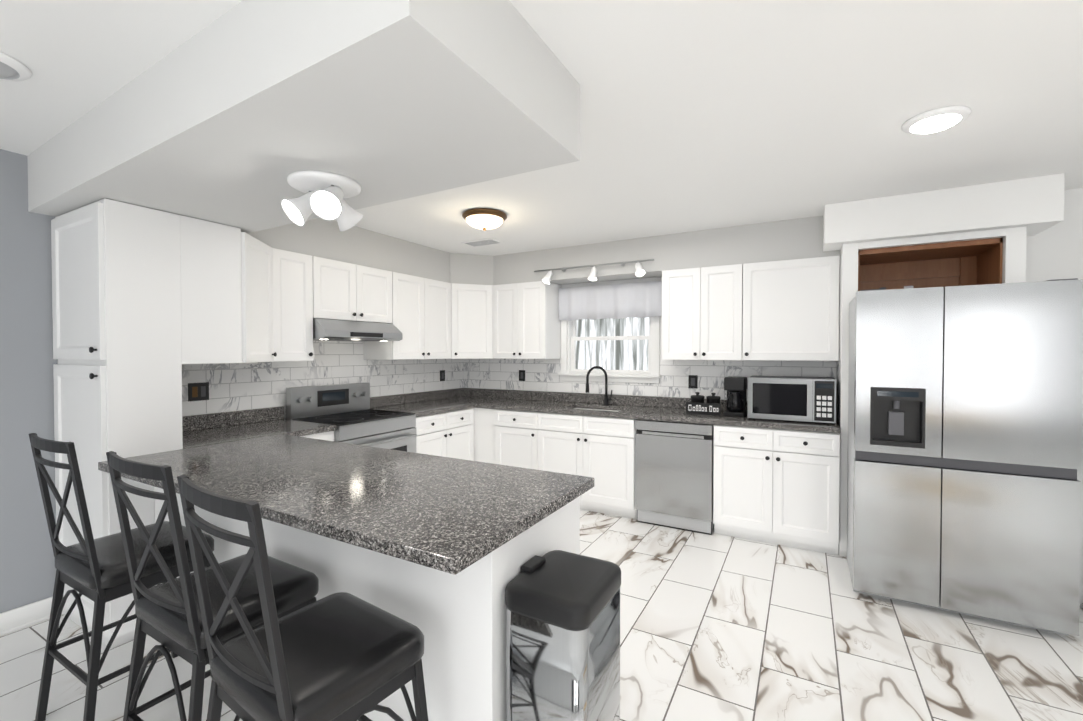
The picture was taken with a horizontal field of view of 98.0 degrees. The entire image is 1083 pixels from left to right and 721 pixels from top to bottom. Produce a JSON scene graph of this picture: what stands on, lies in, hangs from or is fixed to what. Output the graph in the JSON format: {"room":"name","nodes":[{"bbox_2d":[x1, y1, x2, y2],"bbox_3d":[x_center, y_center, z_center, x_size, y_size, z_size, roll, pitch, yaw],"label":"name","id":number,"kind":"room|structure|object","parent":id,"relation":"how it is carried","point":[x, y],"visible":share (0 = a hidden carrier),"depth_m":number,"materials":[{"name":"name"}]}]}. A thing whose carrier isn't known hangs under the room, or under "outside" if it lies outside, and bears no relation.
{"room":"kitchen","nodes":[
{"label":"kitchen","id":0,"kind":"room"},
{"bbox_2d":[0,149,456,612],"bbox_3d":[-2.920,0.165,2.186,0.120,2.460,7.940,1,1,29],"label":"wall","id":1,"kind":"structure","parent":0,"point":[28,569],"depth_m":2.45,"materials":[{"name":"grey paint"}]},
{"bbox_2d":[0,596,62,635],"bbox_3d":[-3.674,1.364,0.713,0.020,0.110,4.360,1,1,29],"label":"baseboard","id":2,"kind":"structure","parent":1,"relation":"attached to","point":[18,618],"depth_m":2.45,"materials":[{"name":"white wood"}]},
{"bbox_2d":[183,216,242,363],"bbox_3d":[-2.130,-0.383,2.807,0.637,0.796,0.310,1,1,29],"label":"upper cabinet","id":3,"kind":"object","parent":1,"relation":"attached to","point":[214,304],"depth_m":2.65,"materials":[{"name":"white wood"}]},
{"bbox_2d":[299,253,314,360],"bbox_3d":[-1.927,-0.384,3.436,0.377,0.778,0.306,1,1,29],"label":"upper cabinet","id":4,"kind":"object","parent":1,"relation":"attached to","point":[308,261],"depth_m":3.44,"materials":[{"name":"white wood"}]},
{"bbox_2d":[182,340,465,418],"bbox_3d":[-1.707,0.068,4.226,0.002,0.788,3.180,1,1,29],"label":"tile backsplash","id":5,"kind":"structure","parent":1,"relation":"attached to","point":[240,386],"depth_m":3.91,"materials":[{"name":"tile"}]},
{"bbox_2d":[188,382,208,400],"bbox_3d":[-2.300,0.209,3.158,0.008,0.120,0.124,1,1,29],"label":"outlet","id":6,"kind":"object","parent":5,"relation":"attached to","point":[198,391],"visible":1,"depth_m":3.15,"materials":[{"name":"black plastic"}]},
{"bbox_2d":[440,370,444,380],"bbox_3d":[-1.111,0.171,5.282,0.008,0.120,0.080,1,1,29],"label":"electrical outlet","id":7,"kind":"object","parent":5,"relation":"attached to","point":[442,375],"visible":1,"depth_m":5.28,"materials":[{"name":"black plastic"}]},
{"bbox_2d":[315,256,394,324],"bbox_3d":[-1.664,-0.552,3.904,0.377,0.458,0.764,1,1,29],"label":"upper cabinet","id":8,"kind":"object","parent":1,"relation":"attached to","point":[345,291],"depth_m":3.79,"materials":[{"name":"white wood"}]},
{"bbox_2d":[313,318,401,341],"bbox_3d":[-1.607,-0.241,3.877,0.498,0.155,0.757,1,1,29],"label":"range hood","id":9,"kind":"object","parent":1,"relation":"attached to","point":[332,330],"visible":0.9,"depth_m":3.69,"materials":[{"name":"silver metal"}]},
{"bbox_2d":[364,272,450,359],"bbox_3d":[-1.282,-0.402,4.588,0.377,0.778,0.793,1,1,29],"label":"upper cabinet","id":10,"kind":"object","parent":1,"relation":"attached to","point":[422,305],"depth_m":4.44,"materials":[{"name":"white wood"}]},
{"bbox_2d":[239,230,302,362],"bbox_3d":[-1.806,-0.377,3.005,0.287,0.776,0.343,1,1,29],"label":"upper cabinet","id":11,"kind":"object","parent":0,"relation":"attached to","point":[270,279],"depth_m":3.17,"materials":[{"name":"white wood"}]},
{"bbox_2d":[451,283,490,358],"bbox_3d":[-0.724,-0.408,4.917,0.295,0.776,0.332,1,1,29],"label":"upper cabinet","id":12,"kind":"object","parent":0,"relation":"attached to","point":[470,303],"depth_m":4.91,"materials":[{"name":"white wood"}]},
{"bbox_2d":[0,509,1082,720],"bbox_3d":[0.521,1.454,0.349,7.940,0.060,8.060,1,1,29],"label":"floor","id":13,"kind":"structure","parent":0,"point":[716,627],"depth_m":2.24,"materials":[{"name":"tile"}]},
{"bbox_2d":[51,198,186,648],"bbox_3d":[-2.286,0.306,2.539,0.637,2.166,0.330,1,1,29],"label":"tall cabinet","id":14,"kind":"object","parent":13,"relation":"on","point":[147,302],"depth_m":2.37,"materials":[{"name":"white wood"}]},
{"bbox_2d":[29,433,213,720],"bbox_3d":[-1.655,0.838,1.896,0.454,1.128,0.502,1,1,29],"label":"stool","id":15,"kind":"object","parent":13,"relation":"on","point":[89,566],"visible":0.67,"depth_m":1.74,"materials":[{"name":"black leather"}]},
{"bbox_2d":[106,451,318,720],"bbox_3d":[-1.052,0.843,1.561,0.462,1.128,0.506,1,1,29],"label":"stool","id":16,"kind":"object","parent":13,"relation":"on","point":[168,614],"visible":0.71,"depth_m":1.42,"materials":[{"name":"black metal"}]},
{"bbox_2d":[177,475,427,720],"bbox_3d":[-0.609,0.848,1.253,0.454,1.126,0.503,1,1,35],"label":"stool","id":17,"kind":"object","parent":13,"relation":"on","point":[342,656],"visible":1,"depth_m":1.16,"materials":[{"name":"black leather"}]},
{"bbox_2d":[299,431,333,440],"bbox_3d":[-1.984,0.944,3.119,0.607,0.872,0.952,1,1,29],"label":"base cabinet","id":18,"kind":"object","parent":13,"relation":"on","point":[329,436],"depth_m":3.30,"materials":[{"name":"white wood"}]},
{"bbox_2d":[231,406,284,415],"bbox_3d":[-1.835,0.431,3.340,0.645,0.139,0.407,1,1,29],"label":"countertop","id":19,"kind":"structure","parent":18,"relation":"on","point":[274,411],"depth_m":3.58,"materials":[{"name":"stone"}]},
{"bbox_2d":[286,382,416,452],"bbox_3d":[-1.505,0.789,3.837,0.687,1.160,0.757,1,1,29],"label":"range","id":20,"kind":"object","parent":13,"relation":"on","point":[349,413],"visible":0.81,"depth_m":3.80,"materials":[{"name":"grey metal"}]},
{"bbox_2d":[151,486,582,720],"bbox_3d":[-0.916,0.959,2.177,2.112,0.872,0.619,1,1,29],"label":"base cabinet","id":21,"kind":"object","parent":13,"relation":"on","point":[461,617],"depth_m":1.52,"materials":[{"name":"white"}]},
{"bbox_2d":[98,412,593,574],"bbox_3d":[-1.214,0.449,2.245,2.797,0.139,0.900,1,1,29],"label":"countertop","id":22,"kind":"structure","parent":21,"relation":"on","point":[454,516],"depth_m":1.82,"materials":[{"name":"stone"}]},
{"bbox_2d":[415,408,474,460],"bbox_3d":[-1.164,0.921,4.565,0.627,0.872,0.831,1,1,29],"label":"base cabinet","id":23,"kind":"object","parent":13,"relation":"on","point":[451,434],"depth_m":4.43,"materials":[{"name":"white wood"}]},
{"bbox_2d":[370,391,473,416],"bbox_3d":[-1.167,0.412,4.542,0.636,0.139,0.802,1,1,29],"label":"countertop","id":24,"kind":"structure","parent":23,"relation":"on","point":[429,402],"depth_m":4.70,"materials":[{"name":"stone"}]},
{"bbox_2d":[475,408,498,463],"bbox_3d":[-0.428,0.914,4.990,0.282,0.872,0.626,1,1,29],"label":"base cabinet","id":25,"kind":"object","parent":13,"relation":"on","point":[484,418],"depth_m":4.73,"materials":[{"name":"white wood"}]},
{"bbox_2d":[495,409,538,469],"bbox_3d":[-0.096,0.917,4.805,0.478,0.872,0.626,1,1,29],"label":"base cabinet","id":26,"kind":"object","parent":13,"relation":"on","point":[516,432],"depth_m":4.53,"materials":[{"name":"white wood"}]},
{"bbox_2d":[505,550,620,720],"bbox_3d":[0.094,1.033,1.481,0.319,0.747,0.338,1,1,29],"label":"trash can","id":27,"kind":"object","parent":13,"relation":"on","point":[562,635],"visible":1,"depth_m":1.37,"materials":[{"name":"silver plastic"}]},
{"bbox_2d":[539,408,638,518],"bbox_3d":[0.523,0.923,4.458,0.942,0.872,0.626,1,1,29],"label":"base cabinet","id":28,"kind":"object","parent":13,"relation":"on","point":[602,449],"depth_m":4.14,"materials":[{"name":"white wood"}]},
{"bbox_2d":[434,388,839,433],"bbox_3d":[0.556,0.522,4.416,3.768,0.355,0.657,1,1,29],"label":"countertop","id":29,"kind":"structure","parent":28,"relation":"on","point":[671,409],"depth_m":4.45,"materials":[{"name":"stone"}]},
{"bbox_2d":[585,366,611,404],"bbox_3d":[0.567,0.247,4.600,0.218,0.388,0.213,1,1,29],"label":"faucet","id":30,"kind":"object","parent":29,"relation":"on","point":[606,400],"visible":0.98,"depth_m":4.62,"materials":[{"name":"black metal"}]},
{"bbox_2d":[691,392,703,400],"bbox_3d":[1.333,0.360,4.026,0.113,0.180,0.113,0,1,20],"label":"canister","id":31,"kind":"object","parent":29,"relation":"on","point":[697,397],"depth_m":3.98,"materials":[{"name":"black plastic"}]},
{"bbox_2d":[686,401,720,415],"bbox_3d":[1.345,0.402,3.918,0.275,0.099,0.017,1,1,29],"label":"sign","id":32,"kind":"object","parent":29,"relation":"on","point":[699,406],"depth_m":3.91,"materials":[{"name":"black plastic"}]},
{"bbox_2d":[706,393,720,401],"bbox_3d":[1.448,0.361,3.962,0.113,0.180,0.113,0,1,20],"label":"canister","id":33,"kind":"object","parent":29,"relation":"on","point":[713,398],"depth_m":3.92,"materials":[{"name":"black plastic"}]},
{"bbox_2d":[723,376,746,416],"bbox_3d":[1.589,0.295,3.862,0.155,0.315,0.255,1,1,29],"label":"coffee maker","id":34,"kind":"object","parent":29,"relation":"on","point":[735,387],"visible":1,"depth_m":3.80,"materials":[{"name":"black plastic"}]},
{"bbox_2d":[747,376,835,423],"bbox_3d":[1.938,0.294,3.661,0.580,0.324,0.384,1,1,29],"label":"microwave","id":35,"kind":"object","parent":29,"relation":"on","point":[798,398],"visible":1,"depth_m":3.49,"materials":[{"name":"grey metal"}]},
{"bbox_2d":[635,419,713,534],"bbox_3d":[1.192,0.931,4.048,0.614,0.868,0.576,1,1,29],"label":"dishwasher","id":36,"kind":"object","parent":13,"relation":"on","point":[673,474],"visible":0.85,"depth_m":3.79,"materials":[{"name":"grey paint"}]},
{"bbox_2d":[713,425,839,554],"bbox_3d":[1.845,0.935,3.719,0.834,0.872,0.626,1,1,29],"label":"base cabinet","id":37,"kind":"object","parent":13,"relation":"on","point":[775,486],"depth_m":3.43,"materials":[{"name":"white wood"}]},
{"bbox_2d":[847,278,1082,635],"bbox_3d":[2.376,0.488,2.779,0.922,1.795,0.616,1,1,29],"label":"fridge","id":38,"kind":"object","parent":13,"relation":"on","point":[965,439],"visible":1,"depth_m":2.49,"materials":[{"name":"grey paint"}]},
{"bbox_2d":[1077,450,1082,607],"bbox_3d":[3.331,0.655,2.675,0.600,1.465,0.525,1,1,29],"label":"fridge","id":39,"kind":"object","parent":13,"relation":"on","point":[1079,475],"depth_m":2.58,"materials":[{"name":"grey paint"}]},
{"bbox_2d":[0,0,1082,255],"bbox_3d":[0.521,-1.085,0.308,7.940,0.100,8.060,1,1,29],"label":"ceiling","id":40,"kind":"structure","parent":0,"point":[702,114],"depth_m":1.91,"materials":[{"name":"white paint"}]},
{"bbox_2d":[0,52,31,80],"bbox_3d":[-1.960,-1.038,1.650,0.236,0.036,0.236,1,1,29],"label":"recessed light","id":41,"kind":"object","parent":40,"relation":"in","point":[12,69],"visible":1,"depth_m":1.68,"materials":[{"name":"white plastic"}]},
{"bbox_2d":[27,0,579,232],"bbox_3d":[-1.289,-0.919,2.101,2.792,0.290,0.895,1,1,29],"label":"soffit box","id":42,"kind":"object","parent":40,"relation":"attached to","point":[237,114],"visible":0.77,"depth_m":1.57,"materials":[{"name":"white paint"}]},
{"bbox_2d":[281,170,362,230],"bbox_3d":[-0.928,-0.678,2.058,0.327,0.189,0.320,1,1,29],"label":"spotlight fixture","id":43,"kind":"object","parent":42,"relation":"attached to","point":[325,195],"visible":1,"depth_m":1.99,"materials":[{"name":"white plastic"}]},
{"bbox_2d":[461,238,502,246],"bbox_3d":[-0.552,-1.094,4.370,0.340,0.010,0.180,1,1,29],"label":"ceiling vent","id":44,"kind":"object","parent":40,"relation":"in","point":[481,242],"visible":1,"depth_m":4.35,"materials":[{"name":"white plastic"}]},
{"bbox_2d":[462,208,506,230],"bbox_3d":[-0.422,-1.024,3.497,0.330,0.122,0.330,1,1,29],"label":"ceiling light","id":45,"kind":"object","parent":40,"relation":"attached to","point":[484,219],"visible":1,"depth_m":3.40,"materials":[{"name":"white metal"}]},
{"bbox_2d":[247,216,839,284],"bbox_3d":[0.039,-0.931,3.466,3.777,0.310,2.785,1,1,29],"label":"soffit","id":46,"kind":"structure","parent":40,"relation":"attached to","point":[799,238],"depth_m":4.06,"materials":[{"name":"grey paint"}]},
{"bbox_2d":[534,259,653,284],"bbox_3d":[0.443,-0.817,4.371,1.200,0.171,0.161,1,1,29],"label":"track light","id":47,"kind":"object","parent":46,"relation":"attached to","point":[639,272],"visible":1,"depth_m":4.32,"materials":[{"name":"silver metal"}]},
{"bbox_2d":[902,106,970,133],"bbox_3d":[1.736,-1.046,2.076,0.236,0.034,0.236,1,1,29],"label":"recessed light","id":48,"kind":"object","parent":40,"relation":"in","point":[936,120],"visible":1,"depth_m":2.03,"materials":[{"name":"white plastic"}]},
{"bbox_2d":[823,173,1064,251],"bbox_3d":[2.634,-0.947,3.254,1.179,0.270,0.620,1,1,29],"label":"soffit","id":49,"kind":"structure","parent":40,"relation":"attached to","point":[1034,205],"depth_m":2.95,"materials":[{"name":"white paint"}]},
{"bbox_2d":[480,277,747,400],"bbox_3d":[1.103,0.127,4.552,4.830,2.460,0.120,1,1,29],"label":"wall","id":50,"kind":"structure","parent":0,"point":[610,283],"depth_m":4.66,"materials":[{"name":"white paint"}]},
{"bbox_2d":[491,281,560,358],"bbox_3d":[-0.156,-0.409,4.977,0.642,0.778,0.347,1,1,29],"label":"upper cabinet","id":51,"kind":"object","parent":50,"relation":"attached to","point":[526,324],"depth_m":4.82,"materials":[{"name":"white wood"}]},
{"bbox_2d":[558,316,661,383],"bbox_3d":[0.684,-0.269,4.748,1.080,0.965,0.165,1,1,29],"label":"window","id":52,"kind":"structure","parent":50,"relation":"in","point":[569,338],"depth_m":4.74,"materials":[{"name":"white wood"}]},
{"bbox_2d":[558,281,661,320],"bbox_3d":[0.672,-0.574,4.609,1.140,0.340,0.059,1,1,29],"label":"valance curtain","id":53,"kind":"object","parent":52,"relation":"attached to","point":[628,300],"visible":0.96,"depth_m":4.62,"materials":[{"name":"white fabric"}]},
{"bbox_2d":[466,359,836,399],"bbox_3d":[0.719,0.163,4.698,3.777,0.351,0.002,1,1,29],"label":"tile backsplash","id":54,"kind":"structure","parent":50,"relation":"attached to","point":[540,374],"depth_m":4.46,"materials":[{"name":"tile"}]},
{"bbox_2d":[519,370,524,380],"bbox_3d":[-0.216,0.167,5.215,0.080,0.120,0.008,1,1,29],"label":"electrical outlet","id":55,"kind":"object","parent":54,"relation":"attached to","point":[521,375],"visible":1,"depth_m":5.21,"materials":[{"name":"black plastic"}]},
{"bbox_2d":[688,375,697,388],"bbox_3d":[1.389,0.196,4.317,0.080,0.120,0.008,1,1,29],"label":"electrical outlet","id":56,"kind":"object","parent":54,"relation":"attached to","point":[692,381],"visible":1,"depth_m":4.31,"materials":[{"name":"black plastic"}]},
{"bbox_2d":[662,264,742,359],"bbox_3d":[1.416,-0.395,4.097,0.652,0.778,0.347,1,1,29],"label":"upper cabinet","id":57,"kind":"object","parent":50,"relation":"attached to","point":[702,308],"depth_m":3.93,"materials":[{"name":"white wood"}]},
{"bbox_2d":[743,256,839,360],"bbox_3d":[1.989,-0.389,3.776,0.661,0.778,0.347,1,1,29],"label":"upper cabinet","id":58,"kind":"object","parent":50,"relation":"attached to","point":[791,307],"depth_m":3.62,"materials":[{"name":"white wood"}]},
{"bbox_2d":[1026,188,1082,281],"bbox_3d":[4.460,0.161,2.421,3.110,2.460,0.120,1,1,29],"label":"wall","id":59,"kind":"structure","parent":0,"point":[1054,252],"depth_m":2.99,"materials":[{"name":"white paint"}]},
{"bbox_2d":[836,227,1026,556],"bbox_3d":[2.640,0.282,3.310,0.933,2.190,0.550,1,1,29],"label":"surround panel","id":60,"kind":"object","parent":59,"relation":"attached to","point":[1014,258],"visible":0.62,"depth_m":3.26,"materials":[{"name":"white wood"}]},
{"bbox_2d":[858,238,1002,290],"bbox_3d":[2.652,0.304,3.332,0.749,2.145,0.498,1,1,29],"label":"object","id":61,"kind":"structure","parent":60,"relation":"attached to","point":[969,262],"depth_m":3.37,"materials":[{"name":"brown wood"}]},
{"label":"outside","id":62,"kind":"structure","parent":0,"visible":0},
{"bbox_2d":[576,317,648,369],"bbox_3d":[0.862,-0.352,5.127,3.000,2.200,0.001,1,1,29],"label":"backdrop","id":63,"kind":"structure","parent":62,"point":[618,354],"depth_m":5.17,"materials":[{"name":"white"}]}
]}

